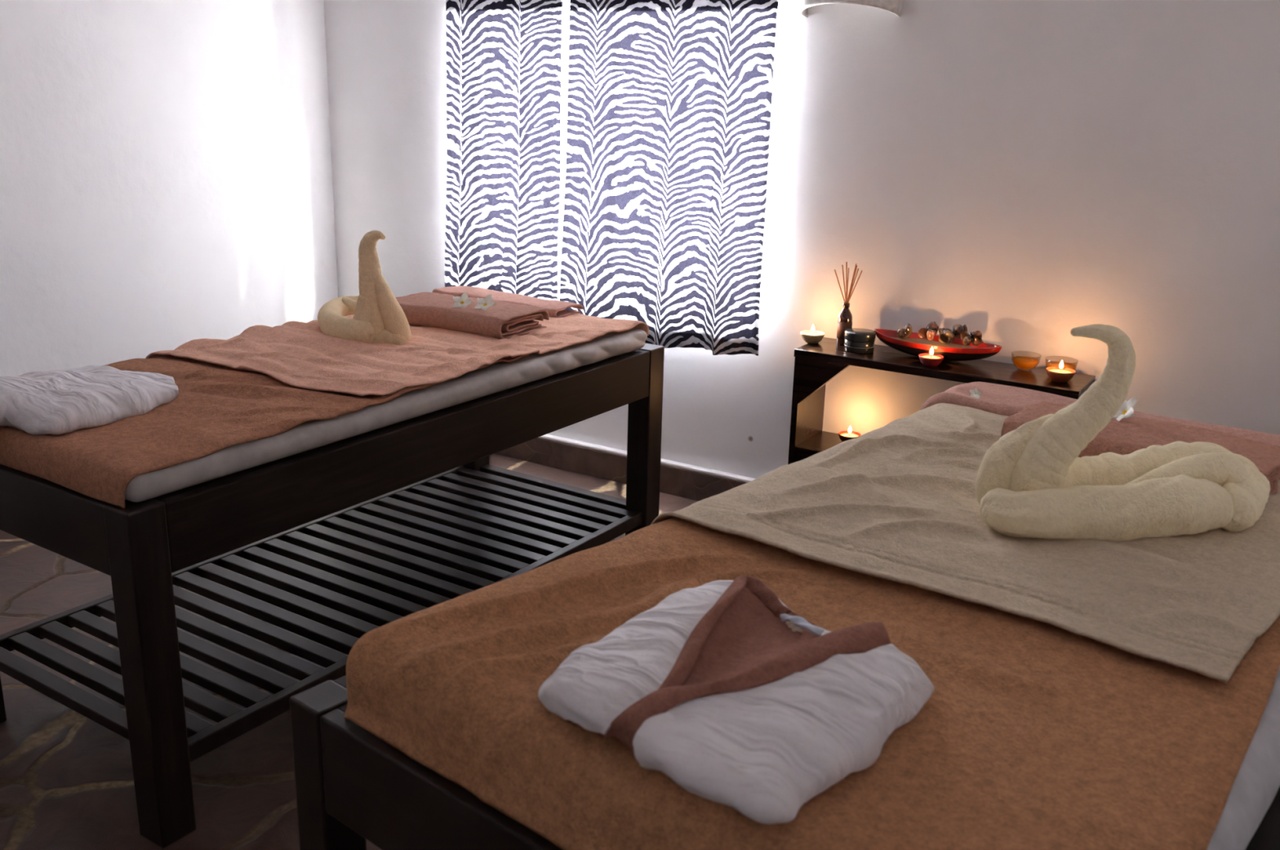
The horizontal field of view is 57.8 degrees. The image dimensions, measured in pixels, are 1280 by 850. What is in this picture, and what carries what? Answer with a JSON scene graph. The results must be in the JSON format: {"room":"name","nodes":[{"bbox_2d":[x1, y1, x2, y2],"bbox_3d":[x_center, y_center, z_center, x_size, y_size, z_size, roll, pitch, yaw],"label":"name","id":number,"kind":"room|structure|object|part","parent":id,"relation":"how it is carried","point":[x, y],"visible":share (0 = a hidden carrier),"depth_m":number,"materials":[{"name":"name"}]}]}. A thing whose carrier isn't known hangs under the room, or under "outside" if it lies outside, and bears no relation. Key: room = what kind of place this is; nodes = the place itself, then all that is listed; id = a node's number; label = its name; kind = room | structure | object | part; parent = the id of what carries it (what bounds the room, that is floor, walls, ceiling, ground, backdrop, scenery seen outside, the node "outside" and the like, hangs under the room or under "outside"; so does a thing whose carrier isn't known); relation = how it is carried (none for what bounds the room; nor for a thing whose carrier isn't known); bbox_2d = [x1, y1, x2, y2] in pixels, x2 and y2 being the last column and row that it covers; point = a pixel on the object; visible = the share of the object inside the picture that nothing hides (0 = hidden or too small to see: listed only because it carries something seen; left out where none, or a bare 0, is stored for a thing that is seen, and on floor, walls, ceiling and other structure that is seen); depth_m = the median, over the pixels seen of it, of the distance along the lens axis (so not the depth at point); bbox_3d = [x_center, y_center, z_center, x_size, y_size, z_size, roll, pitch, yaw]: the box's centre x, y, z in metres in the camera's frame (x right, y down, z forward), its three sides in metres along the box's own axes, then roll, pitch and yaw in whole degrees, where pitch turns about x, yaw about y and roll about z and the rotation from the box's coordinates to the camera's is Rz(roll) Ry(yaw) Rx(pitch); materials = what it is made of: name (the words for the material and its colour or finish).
{"room":"spa","nodes":[
{"label":"spa","id":0,"kind":"room"},
{"bbox_2d":[0,0,337,376],"bbox_3d":[-2.573,-0.722,3.189,0.200,2.450,4.841,11,19,30],"label":"wall","id":1,"kind":"structure","parent":0,"point":[166,168],"depth_m":4.27,"materials":[{"name":"white paint"}]},
{"bbox_2d":[0,453,698,849],"bbox_3d":[-0.704,0.880,2.443,4.669,0.100,4.841,11,19,30],"label":"floor","id":2,"kind":"structure","parent":0,"point":[67,779],"depth_m":2.62,"materials":[{"name":"brown tile"}]},
{"bbox_2d":[0,342,664,848],"bbox_3d":[-0.773,0.233,3.173,0.800,0.720,1.834,12,20,32],"label":"massage table","id":3,"kind":"object","parent":2,"relation":"on","point":[383,526],"visible":0.76,"depth_m":2.80,"materials":[{"name":"brown wood"}]},
{"bbox_3d":[-1.559,0.365,2.659,0.080,0.720,0.080,12,20,32],"label":"leg","id":4,"kind":"part","parent":3,"relation":"part of","materials":[{"name":"brown wood"}]},
{"bbox_3d":[-1.266,0.161,2.369,0.640,0.143,0.028,12,20,32],"label":"rail","id":5,"kind":"part","parent":3,"relation":"part of","materials":[{"name":"brown wood"}]},
{"bbox_3d":[-0.961,0.493,2.280,0.080,0.720,0.080,12,20,32],"label":"leg","id":6,"kind":"part","parent":3,"relation":"part of","materials":[{"name":"brown wood"}]},
{"bbox_2d":[0,354,528,508],"bbox_3d":[-0.942,-0.074,2.828,0.798,0.128,1.210,12,20,32],"label":"sheet","id":7,"kind":"object","parent":3,"relation":"on","point":[215,407],"visible":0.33,"depth_m":2.40,"materials":[{"name":"brown fabric"}]},
{"bbox_2d":[0,364,178,435],"bbox_3d":[-1.316,-0.066,2.495,0.602,0.070,0.507,-8,19,-28],"label":"folded garment","id":8,"kind":"object","parent":7,"relation":"on","point":[57,402],"visible":1,"depth_m":2.44,"materials":[{"name":"white fabric"}]},
{"bbox_2d":[0,464,642,762],"bbox_3d":[-0.766,0.411,3.244,0.776,0.040,1.773,12,20,32],"label":"slatted shelf","id":9,"kind":"object","parent":3,"relation":"attached to","point":[380,561],"depth_m":3.10,"materials":[{"name":"brown wood"}]},
{"bbox_2d":[124,328,647,502],"bbox_3d":[-0.775,-0.138,3.047,0.794,0.060,1.753,12,20,32],"label":"mattress","id":10,"kind":"object","parent":3,"relation":"on","point":[498,376],"visible":0.2,"depth_m":2.66,"materials":[{"name":"white fabric"}]},
{"bbox_2d":[145,313,648,395],"bbox_3d":[-0.636,-0.224,3.290,0.830,0.124,1.225,12,20,32],"label":"bath towel","id":11,"kind":"object","parent":10,"relation":"on","point":[296,353],"visible":0.58,"depth_m":3.01,"materials":[{"name":"pink fabric"}]},
{"bbox_2d":[317,230,411,345],"bbox_3d":[-0.802,-0.402,3.224,0.199,0.308,0.415,-9,20,-32],"label":"swan","id":12,"kind":"object","parent":11,"relation":"on","point":[379,317],"visible":0.94,"depth_m":3.11,"materials":[{"name":"beige fabric"}]},
{"bbox_2d":[395,292,549,339],"bbox_3d":[-0.530,-0.332,3.433,0.474,0.068,0.254,11,19,28],"label":"folded towel","id":13,"kind":"object","parent":11,"relation":"on","point":[503,320],"visible":0.88,"depth_m":3.34,"materials":[{"name":"pink fabric"}]},
{"bbox_2d":[452,292,473,308],"bbox_3d":[-0.518,-0.358,3.366,0.062,0.048,0.053,11,19,30],"label":"flower","id":14,"kind":"object","parent":13,"relation":"on","point":[462,301],"visible":1,"depth_m":3.37,"materials":[{"name":"white plant"}]},
{"bbox_2d":[473,293,495,311],"bbox_3d":[-0.446,-0.351,3.346,0.065,0.047,0.053,11,19,30],"label":"flower","id":15,"kind":"object","parent":13,"relation":"on","point":[483,304],"visible":1,"depth_m":3.35,"materials":[{"name":"white plant"}]},
{"bbox_2d":[431,285,582,317],"bbox_3d":[-0.440,-0.405,3.759,0.540,0.032,0.150,13,20,33],"label":"folded towel","id":16,"kind":"object","parent":11,"relation":"on","point":[556,308],"visible":0.62,"depth_m":3.71,"materials":[{"name":"fabric"}]},
{"bbox_3d":[-0.447,0.028,2.889,0.028,0.143,1.674,12,20,32],"label":"rail","id":17,"kind":"part","parent":3,"relation":"part of","materials":[{"name":"brown wood"}]},
{"bbox_3d":[-0.586,-0.027,4.065,0.080,0.720,0.080,12,20,32],"label":"leg","id":18,"kind":"part","parent":3,"relation":"part of","materials":[{"name":"brown wood"}]},
{"bbox_3d":[0.013,0.102,3.686,0.080,0.720,0.080,12,20,32],"label":"leg","id":19,"kind":"part","parent":3,"relation":"part of","materials":[{"name":"brown wood"}]},
{"bbox_2d":[289,675,1279,849],"bbox_3d":[0.549,0.626,1.970,1.100,0.720,1.860,15,21,38],"label":"massage table","id":20,"kind":"object","parent":2,"relation":"on","point":[353,787],"visible":0.15,"depth_m":1.43,"materials":[{"name":"brown wood"}]},
{"bbox_3d":[-0.425,0.702,1.628,0.066,0.720,0.066,15,21,38],"label":"leg","id":21,"kind":"part","parent":20,"relation":"part of","materials":[{"name":"brown wood"}]},
{"bbox_3d":[0.149,0.244,2.217,0.028,0.143,1.728,15,21,38],"label":"rail","id":22,"kind":"part","parent":20,"relation":"part of","materials":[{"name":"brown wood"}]},
{"bbox_3d":[-0.034,0.536,1.216,0.968,0.143,0.028,15,21,38],"label":"rail","id":23,"kind":"part","parent":20,"relation":"part of","materials":[{"name":"brown wood"}]},
{"bbox_2d":[1207,666,1279,849],"bbox_3d":[0.557,0.236,1.837,0.978,0.100,1.770,15,21,38],"label":"mattress","id":24,"kind":"object","parent":20,"relation":"on","point":[1256,784],"visible":0.12,"depth_m":1.24,"materials":[{"name":"white fabric"}]},
{"bbox_2d":[344,516,1279,849],"bbox_3d":[0.287,0.321,1.541,0.976,0.174,0.988,15,21,38],"label":"sheet","id":25,"kind":"object","parent":24,"relation":"on","point":[1030,734],"visible":0.52,"depth_m":1.32,"materials":[{"name":"brown fabric"}]},
{"bbox_2d":[537,575,933,823],"bbox_3d":[0.121,0.274,1.349,0.395,0.070,0.519,11,19,30],"label":"robe","id":26,"kind":"object","parent":25,"relation":"on","point":[757,708],"visible":1,"depth_m":1.24,"materials":[{"name":"white fabric"}]},
{"bbox_3d":[0.024,0.260,1.409,0.166,0.058,0.436,11,19,30],"label":"panel","id":27,"kind":"part","parent":26,"relation":"part of","materials":[{"name":"white fabric"}]},
{"bbox_3d":[0.169,0.310,1.245,0.190,0.063,0.384,15,21,38],"label":"panel","id":28,"kind":"part","parent":26,"relation":"part of","materials":[{"name":"white fabric"}]},
{"bbox_3d":[0.138,0.292,1.374,0.313,0.008,0.472,11,19,30],"label":"panel","id":29,"kind":"part","parent":26,"relation":"part of","materials":[{"name":"white fabric"}]},
{"bbox_2d":[650,403,1279,683],"bbox_3d":[0.725,0.154,2.071,0.888,0.150,1.213,15,21,38],"label":"bath towel","id":30,"kind":"object","parent":24,"relation":"on","point":[897,501],"visible":0.63,"depth_m":1.74,"materials":[{"name":"beige fabric"}]},
{"bbox_2d":[919,382,1279,445],"bbox_3d":[0.972,0.041,2.504,0.720,0.170,0.257,15,21,38],"label":"folded towel","id":31,"kind":"object","parent":30,"relation":"on","point":[1000,399],"visible":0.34,"depth_m":2.54,"materials":[{"name":"pink fabric"}]},
{"bbox_2d":[969,387,982,399],"bbox_3d":[0.711,-0.067,2.452,0.025,0.022,0.018,-1,17,-10],"label":"flower","id":32,"kind":"object","parent":31,"relation":"on","point":[975,393],"visible":1,"depth_m":2.45,"materials":[{"name":"white plant"}]},
{"bbox_2d":[975,324,1270,540],"bbox_3d":[0.795,-0.003,1.849,0.530,0.328,0.248,-4,17,-17],"label":"swan","id":33,"kind":"object","parent":30,"relation":"on","point":[1033,482],"visible":1,"depth_m":1.80,"materials":[{"name":"beige fabric"}]},
{"bbox_2d":[1000,400,1279,494],"bbox_3d":[0.954,0.038,2.196,0.488,0.060,0.257,14,21,36],"label":"folded towel","id":34,"kind":"object","parent":30,"relation":"on","point":[1126,436],"visible":0.42,"depth_m":2.15,"materials":[{"name":"pink fabric"}]},
{"bbox_2d":[1112,396,1138,421],"bbox_3d":[0.943,-0.028,2.259,0.047,0.057,0.064,-4,17,-19],"label":"flower","id":35,"kind":"object","parent":34,"relation":"on","point":[1126,411],"visible":0.77,"depth_m":2.26,"materials":[{"name":"white plant"}]},
{"bbox_2d":[787,337,1095,464],"bbox_3d":[0.928,0.133,3.720,0.887,0.689,0.236,11,19,30],"label":"console table","id":36,"kind":"object","parent":2,"relation":"on","point":[815,365],"visible":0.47,"depth_m":3.69,"materials":[{"name":"brown wood"}]},
{"bbox_3d":[0.563,0.072,3.938,0.021,0.663,0.234,11,19,30],"label":"panel","id":37,"kind":"part","parent":36,"relation":"part of","materials":[{"name":"brown wood"}]},
{"bbox_2d":[800,324,824,343],"bbox_3d":[0.572,-0.303,3.836,0.080,0.063,0.080,11,19,30],"label":"candle","id":38,"kind":"object","parent":36,"relation":"on","point":[812,336],"visible":1,"depth_m":3.82,"materials":[{"name":"wax"}]},
{"bbox_2d":[800,330,824,343],"bbox_3d":[0.571,-0.289,3.840,0.080,0.033,0.080,11,19,30],"label":"cup","id":39,"kind":"object","parent":38,"relation":"attached to","point":[809,336],"depth_m":3.82,"materials":[{"name":"beige ceramic"}]},
{"bbox_2d":[795,431,842,456],"bbox_3d":[0.930,0.129,3.721,0.839,0.025,0.228,11,19,30],"label":"shelf","id":40,"kind":"object","parent":36,"relation":"attached to","point":[813,442],"depth_m":3.87,"materials":[{"name":"brown wood"}]},
{"bbox_2d":[834,262,862,345],"bbox_3d":[0.674,-0.397,3.797,0.048,0.270,0.093,-7,19,-27],"label":"reed diffuser","id":41,"kind":"object","parent":36,"relation":"on","point":[844,321],"visible":0.94,"depth_m":3.79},
{"bbox_2d":[835,302,852,345],"bbox_3d":[0.674,-0.334,3.813,0.047,0.139,0.047,11,19,30],"label":"bottle","id":42,"kind":"object","parent":41,"relation":"attached to","point":[845,317],"depth_m":3.79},
{"bbox_2d":[838,425,861,441],"bbox_3d":[0.702,0.031,3.879,0.076,0.061,0.076,11,19,30],"label":"candle","id":43,"kind":"object","parent":36,"relation":"on","point":[850,434],"visible":0.69,"depth_m":3.88,"materials":[{"name":"wax"}]},
{"bbox_2d":[844,328,875,353],"bbox_3d":[0.708,-0.271,3.736,0.099,0.065,0.099,11,19,30],"label":"jar","id":44,"kind":"object","parent":36,"relation":"on","point":[857,340],"visible":1,"depth_m":3.70,"materials":[{"name":"black metal"}]},
{"bbox_3d":[0.709,-0.290,3.730,0.099,0.026,0.099,11,19,30],"label":"lid","id":45,"kind":"part","parent":44,"relation":"part of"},
{"bbox_2d":[918,346,943,367],"bbox_3d":[0.894,-0.211,3.557,0.076,0.061,0.076,11,19,30],"label":"candle","id":46,"kind":"object","parent":36,"relation":"on","point":[929,360],"visible":1,"depth_m":3.54,"materials":[{"name":"wax"}]},
{"bbox_2d":[918,353,943,367],"bbox_3d":[0.894,-0.197,3.561,0.076,0.032,0.076,11,19,30],"label":"cup","id":47,"kind":"object","parent":46,"relation":"attached to","point":[929,360],"depth_m":3.54,"materials":[{"name":"red ceramic"}]},
{"bbox_2d":[874,328,1001,360],"bbox_3d":[0.932,-0.243,3.656,0.410,0.068,0.172,11,19,30],"label":"bowl","id":48,"kind":"object","parent":36,"relation":"on","point":[985,349],"visible":0.7,"depth_m":3.60,"materials":[{"name":"red ceramic"}]},
{"bbox_2d":[891,337,978,348],"bbox_3d":[0.932,-0.254,3.652,0.352,0.008,0.120,11,19,30],"label":"sand","id":49,"kind":"object","parent":48,"relation":"in","point":[922,341],"visible":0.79,"depth_m":3.66,"materials":[{"name":"brown sand"}]},
{"bbox_2d":[897,323,912,338],"bbox_3d":[0.845,-0.299,3.697,0.048,0.052,0.037,-6,18,-25],"label":"shell","id":50,"kind":"object","parent":49,"relation":"on","point":[903,333],"visible":1,"depth_m":3.68,"materials":[{"name":"brown"}]},
{"bbox_2d":[918,327,935,341],"bbox_3d":[0.905,-0.285,3.643,0.038,0.041,0.050,-14,23,-43],"label":"shell","id":51,"kind":"object","parent":49,"relation":"on","point":[929,334],"visible":1,"depth_m":3.63,"materials":[{"name":"brown"}]},
{"bbox_2d":[925,321,938,335],"bbox_3d":[0.927,-0.304,3.676,0.037,0.045,0.054,4,17,9],"label":"shell","id":52,"kind":"object","parent":49,"relation":"on","point":[933,326],"visible":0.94,"depth_m":3.65,"materials":[{"name":"brown"}]},
{"bbox_2d":[937,327,951,335],"bbox_3d":[0.958,-0.289,3.648,0.028,0.032,0.040,-12,21,-38],"label":"shell","id":53,"kind":"object","parent":49,"relation":"on","point":[941,331],"visible":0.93,"depth_m":3.64,"materials":[{"name":"brown"}]},
{"bbox_2d":[938,329,955,344],"bbox_3d":[0.951,-0.272,3.605,0.055,0.045,0.036,-7,19,-27],"label":"shell","id":54,"kind":"object","parent":49,"relation":"on","point":[948,336],"visible":1,"depth_m":3.60,"materials":[{"name":"brown"}]},
{"bbox_2d":[951,324,967,338],"bbox_3d":[1.002,-0.293,3.628,0.056,0.046,0.038,-10,20,-35],"label":"shell","id":55,"kind":"object","parent":49,"relation":"on","point":[957,329],"visible":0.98,"depth_m":3.61,"materials":[{"name":"brown"}]},
{"bbox_2d":[960,331,972,346],"bbox_3d":[1.010,-0.266,3.578,0.031,0.042,0.042,0,17,-4],"label":"shell","id":56,"kind":"object","parent":49,"relation":"on","point":[966,337],"visible":1,"depth_m":3.57,"materials":[{"name":"brown"}]},
{"bbox_2d":[969,330,984,345],"bbox_3d":[1.043,-0.267,3.577,0.037,0.046,0.055,0,17,-6],"label":"shell","id":57,"kind":"object","parent":49,"relation":"on","point":[976,336],"visible":1,"depth_m":3.57,"materials":[{"name":"brown"}]},
{"bbox_2d":[1011,351,1041,370],"bbox_3d":[1.177,-0.193,3.540,0.088,0.049,0.088,11,19,30],"label":"glass bowl","id":58,"kind":"object","parent":36,"relation":"on","point":[1020,362],"visible":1,"depth_m":3.52,"materials":[{"name":"orange glass"}]},
{"bbox_2d":[1045,360,1075,382],"bbox_3d":[1.238,-0.160,3.409,0.084,0.064,0.084,11,19,30],"label":"candle","id":59,"kind":"object","parent":36,"relation":"on","point":[1055,374],"visible":1,"depth_m":3.40,"materials":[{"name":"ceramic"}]},
{"bbox_2d":[1044,357,1078,368],"bbox_3d":[1.264,-0.173,3.481,0.094,0.049,0.094,11,19,30],"label":"glass bowl","id":60,"kind":"object","parent":36,"relation":"on","point":[1054,363],"visible":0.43,"depth_m":3.48,"materials":[{"name":"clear glass"}]},
{"bbox_2d":[324,0,1279,478],"bbox_3d":[0.545,-0.875,3.983,4.269,2.450,0.200,11,19,30],"label":"wall","id":61,"kind":"structure","parent":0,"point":[1022,174],"depth_m":3.57,"materials":[{"name":"white paint"}]},
{"bbox_2d":[444,0,562,300],"bbox_3d":[-0.539,-1.072,4.382,0.593,1.315,0.103,12,20,32],"label":"curtain","id":62,"kind":"object","parent":61,"relation":"hanging from","point":[504,57],"visible":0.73,"depth_m":4.39,"materials":[{"name":"fabric"}]},
{"bbox_2d":[493,434,755,501],"bbox_3d":[0.453,0.267,4.217,4.219,0.124,0.036,11,19,30],"label":"baseboard","id":63,"kind":"structure","parent":61,"relation":"attached to","point":[699,483],"depth_m":4.53,"materials":[{"name":"wood"}]},
{"bbox_2d":[560,0,778,355],"bbox_3d":[0.074,-0.936,4.030,0.823,1.344,0.099,11,19,30],"label":"curtain","id":64,"kind":"object","parent":61,"relation":"hanging from","point":[669,102],"visible":0.89,"depth_m":4.04,"materials":[{"name":"fabric"}]},
{"bbox_2d":[557,0,796,304],"bbox_3d":[-0.036,-1.053,4.365,1.429,1.055,0.040,11,19,30],"label":"window","id":65,"kind":"structure","parent":61,"relation":"attached to","point":[766,298],"depth_m":4.19,"materials":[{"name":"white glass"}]},
{"bbox_2d":[798,0,903,17],"bbox_3d":[0.637,-1.336,3.591,0.335,0.131,0.136,11,19,30],"label":"wall sconce","id":66,"kind":"object","parent":61,"relation":"attached to","point":[895,6],"visible":1,"depth_m":3.54,"materials":[{"name":"white plastic"}]},
{"bbox_2d":[838,431,861,441],"bbox_3d":[0.702,0.045,3.883,0.076,0.032,0.076,11,19,30],"label":"cup","id":67,"kind":"object","parent":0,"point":[843,435],"depth_m":3.88,"materials":[{"name":"red ceramic"}]}
]}

